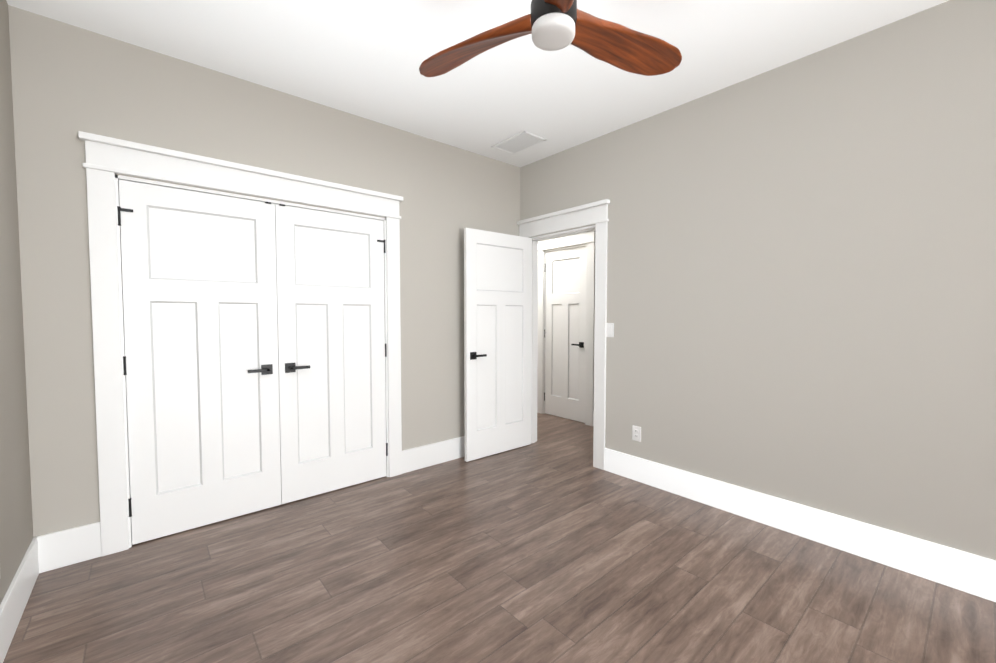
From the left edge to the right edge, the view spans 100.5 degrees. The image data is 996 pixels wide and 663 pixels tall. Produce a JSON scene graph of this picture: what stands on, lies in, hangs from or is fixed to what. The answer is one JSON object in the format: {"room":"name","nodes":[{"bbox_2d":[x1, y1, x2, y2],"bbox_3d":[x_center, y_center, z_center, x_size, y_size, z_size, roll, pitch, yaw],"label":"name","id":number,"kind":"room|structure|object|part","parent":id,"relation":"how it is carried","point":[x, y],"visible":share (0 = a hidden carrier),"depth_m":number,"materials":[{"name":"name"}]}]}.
{"room":"empty bedroom","nodes":[
{"label":"empty bedroom","id":0,"kind":"room"},
{"bbox_2d":[0,0,32,603],"bbox_3d":[-0.595,-0.081,-0.098,0.120,2.800,7.386,-2,3,-41],"label":"wall","id":1,"kind":"structure","parent":0,"point":[16,528],"depth_m":1.87,"materials":[{"name":"grey paint"}]},
{"bbox_2d":[0,535,47,662],"bbox_3d":[-0.283,1.234,-0.304,0.016,0.190,6.346,-2,3,-41],"label":"baseboard","id":2,"kind":"structure","parent":1,"relation":"attached to","point":[13,604],"depth_m":1.79,"materials":[{"name":"white paint"}]},
{"bbox_2d":[8,5,519,536],"bbox_3d":[-1.102,-0.217,3.193,3.392,2.800,0.120,-2,3,-41],"label":"wall","id":3,"kind":"structure","parent":0,"point":[68,81],"depth_m":2.36,"materials":[{"name":"grey paint"}]},
{"bbox_2d":[117,206,132,516],"bbox_3d":[-2.055,0.179,2.318,0.066,1.729,0.015,-2,3,-41],"label":"left closet door hinges","id":4,"kind":"object","parent":3,"relation":"attached to","point":[119,208],"visible":1,"depth_m":2.30,"materials":[{"name":"black metal"}]},
{"bbox_2d":[119,180,280,544],"bbox_3d":[-1.778,0.180,2.553,0.770,2.045,0.085,-2,3,-41],"label":"closet door","id":5,"kind":"structure","parent":3,"relation":"in","point":[200,313],"depth_m":2.53,"materials":[{"name":"white paint"}]},
{"bbox_3d":[-1.560,0.255,2.720,0.151,0.066,0.050,-2,3,-41],"label":"handle","id":6,"kind":"part","parent":5,"relation":"part of","materials":[{"name":"black metal"}]},
{"bbox_2d":[78,131,402,555],"bbox_3d":[-1.523,0.161,2.848,1.584,2.075,0.121,-2,3,-41],"label":"door frame","id":7,"kind":"structure","parent":3,"relation":"attached to","point":[139,180],"depth_m":2.36,"materials":[{"name":"white paint"}]},
{"bbox_2d":[275,204,385,503],"bbox_3d":[-1.191,0.159,3.055,0.770,2.045,0.085,-2,3,-41],"label":"closet door","id":8,"kind":"structure","parent":3,"relation":"in","point":[331,324],"depth_m":3.03,"materials":[{"name":"white paint"}]},
{"bbox_3d":[-1.387,0.249,2.868,0.151,0.066,0.050,-2,3,-41],"label":"handle","id":9,"kind":"part","parent":8,"relation":"part of","materials":[{"name":"black metal"}]},
{"bbox_2d":[377,240,387,455],"bbox_3d":[-0.916,0.139,3.291,0.066,1.729,0.015,-2,3,-41],"label":"right closet door hinges","id":10,"kind":"object","parent":3,"relation":"attached to","point":[383,241],"visible":1,"depth_m":3.30,"materials":[{"name":"black metal"}]},
{"bbox_2d":[402,436,464,473],"bbox_3d":[-0.284,1.062,3.858,1.354,0.190,0.016,-2,3,-41],"label":"baseboard","id":11,"kind":"structure","parent":3,"relation":"attached to","point":[416,458],"depth_m":3.60,"materials":[{"name":"white paint"}]},
{"bbox_2d":[6,0,948,166],"bbox_3d":[0.850,-1.606,1.705,5.100,0.100,8.700,-2,3,-41],"label":"ceiling","id":12,"kind":"structure","parent":0,"point":[363,58],"depth_m":2.34,"materials":[{"name":"white paint"}]},
{"bbox_2d":[491,130,545,154],"bbox_3d":[0.174,-1.629,3.588,0.270,0.010,0.420,-2,3,-41],"label":"ceiling vent","id":13,"kind":"object","parent":12,"relation":"in","point":[519,142],"visible":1,"depth_m":3.57,"materials":[{"name":"white metal"}]},
{"bbox_2d":[419,0,681,76],"bbox_3d":[0.234,-1.349,1.719,1.164,0.415,1.180,-2,3,-41],"label":"ceiling fan","id":14,"kind":"object","parent":12,"relation":"hanging from","point":[551,25],"visible":1,"depth_m":1.73,"materials":[{"name":"brown wood"}]},
{"bbox_3d":[-0.105,-1.233,1.811,0.620,0.103,0.207,1,3,27],"label":"blade","id":15,"kind":"part","parent":14,"relation":"part of","materials":[{"name":"brown wood"}]},
{"bbox_3d":[0.202,-1.209,1.232,0.207,0.103,0.620,0,2,-3],"label":"blade","id":16,"kind":"part","parent":14,"relation":"part of","materials":[{"name":"brown wood"}]},
{"bbox_3d":[0.550,-1.232,1.787,0.620,0.103,0.207,-2,3,-33],"label":"blade","id":17,"kind":"part","parent":14,"relation":"part of","materials":[{"name":"brown wood"}]},
{"bbox_2d":[3,413,995,662],"bbox_3d":[0.850,1.291,1.824,5.100,0.100,8.700,-2,3,-41],"label":"floor","id":18,"kind":"structure","parent":0,"point":[552,544],"depth_m":1.99,"materials":[{"name":"brown wood"}]},
{"bbox_2d":[520,0,995,559],"bbox_3d":[1.770,-0.190,2.538,0.120,2.800,8.320,-2,3,-41],"label":"wall","id":19,"kind":"structure","parent":0,"point":[802,280],"depth_m":2.35,"materials":[{"name":"grey paint"}]},
{"bbox_2d":[464,228,531,461],"bbox_3d":[0.034,0.117,3.881,0.793,2.060,0.085,-2,3,-40],"label":"entry door","id":20,"kind":"structure","parent":19,"relation":"in","point":[497,323],"depth_m":3.86,"materials":[{"name":"white paint"}]},
{"bbox_3d":[-0.174,0.215,3.690,0.151,0.066,0.050,-2,3,-39],"label":"entry door handle","id":21,"kind":"part","parent":20,"relation":"part of","materials":[{"name":"black metal"}]},
{"bbox_2d":[517,199,609,469],"bbox_3d":[0.615,0.026,3.898,0.216,2.256,1.087,-2,3,-41],"label":"door frame","id":22,"kind":"structure","parent":19,"relation":"attached to","point":[595,213],"depth_m":3.54,"materials":[{"name":"white paint"}]},
{"bbox_2d":[606,323,613,336],"bbox_3d":[0.926,-0.011,3.432,0.010,0.118,0.074,-2,3,-41],"label":"light switch","id":23,"kind":"object","parent":19,"relation":"attached to","point":[609,329],"visible":1,"depth_m":3.43,"materials":[{"name":"white plastic"}]},
{"bbox_2d":[632,425,640,441],"bbox_3d":[1.094,0.806,3.271,0.010,0.118,0.074,-2,3,-41],"label":"electrical outlet","id":24,"kind":"object","parent":19,"relation":"attached to","point":[636,433],"visible":1,"depth_m":3.27,"materials":[{"name":"white plastic"}]},
{"bbox_2d":[604,448,995,601],"bbox_3d":[2.623,1.160,1.490,0.016,0.190,5.296,-2,3,-41],"label":"baseboard","id":25,"kind":"structure","parent":19,"relation":"attached to","point":[969,573],"depth_m":2.35,"materials":[{"name":"white paint"}]},
{"bbox_3d":[1.189,-0.286,4.881,0.170,2.800,4.240,-2,3,-41],"label":"wall","id":26,"kind":"structure","parent":0,"visible":0},
{"bbox_2d":[545,246,586,422],"bbox_3d":[0.832,0.036,5.188,0.085,2.115,0.668,-2,3,-41],"label":"hall door","id":27,"kind":"structure","parent":26,"relation":"in","point":[565,324],"depth_m":5.18,"materials":[{"name":"white paint"}]},
{"bbox_3d":[0.963,0.161,5.013,0.050,0.066,0.151,-2,3,-41],"label":"handle","id":28,"kind":"part","parent":27,"relation":"part of","materials":[{"name":"black metal"}]},
{"bbox_2d":[537,231,594,425],"bbox_3d":[0.856,-0.062,5.204,0.168,2.326,0.962,-2,3,-41],"label":"door frame","id":29,"kind":"structure","parent":26,"relation":"attached to","point":[588,238],"depth_m":4.94,"materials":[{"name":"white paint"}]}
]}

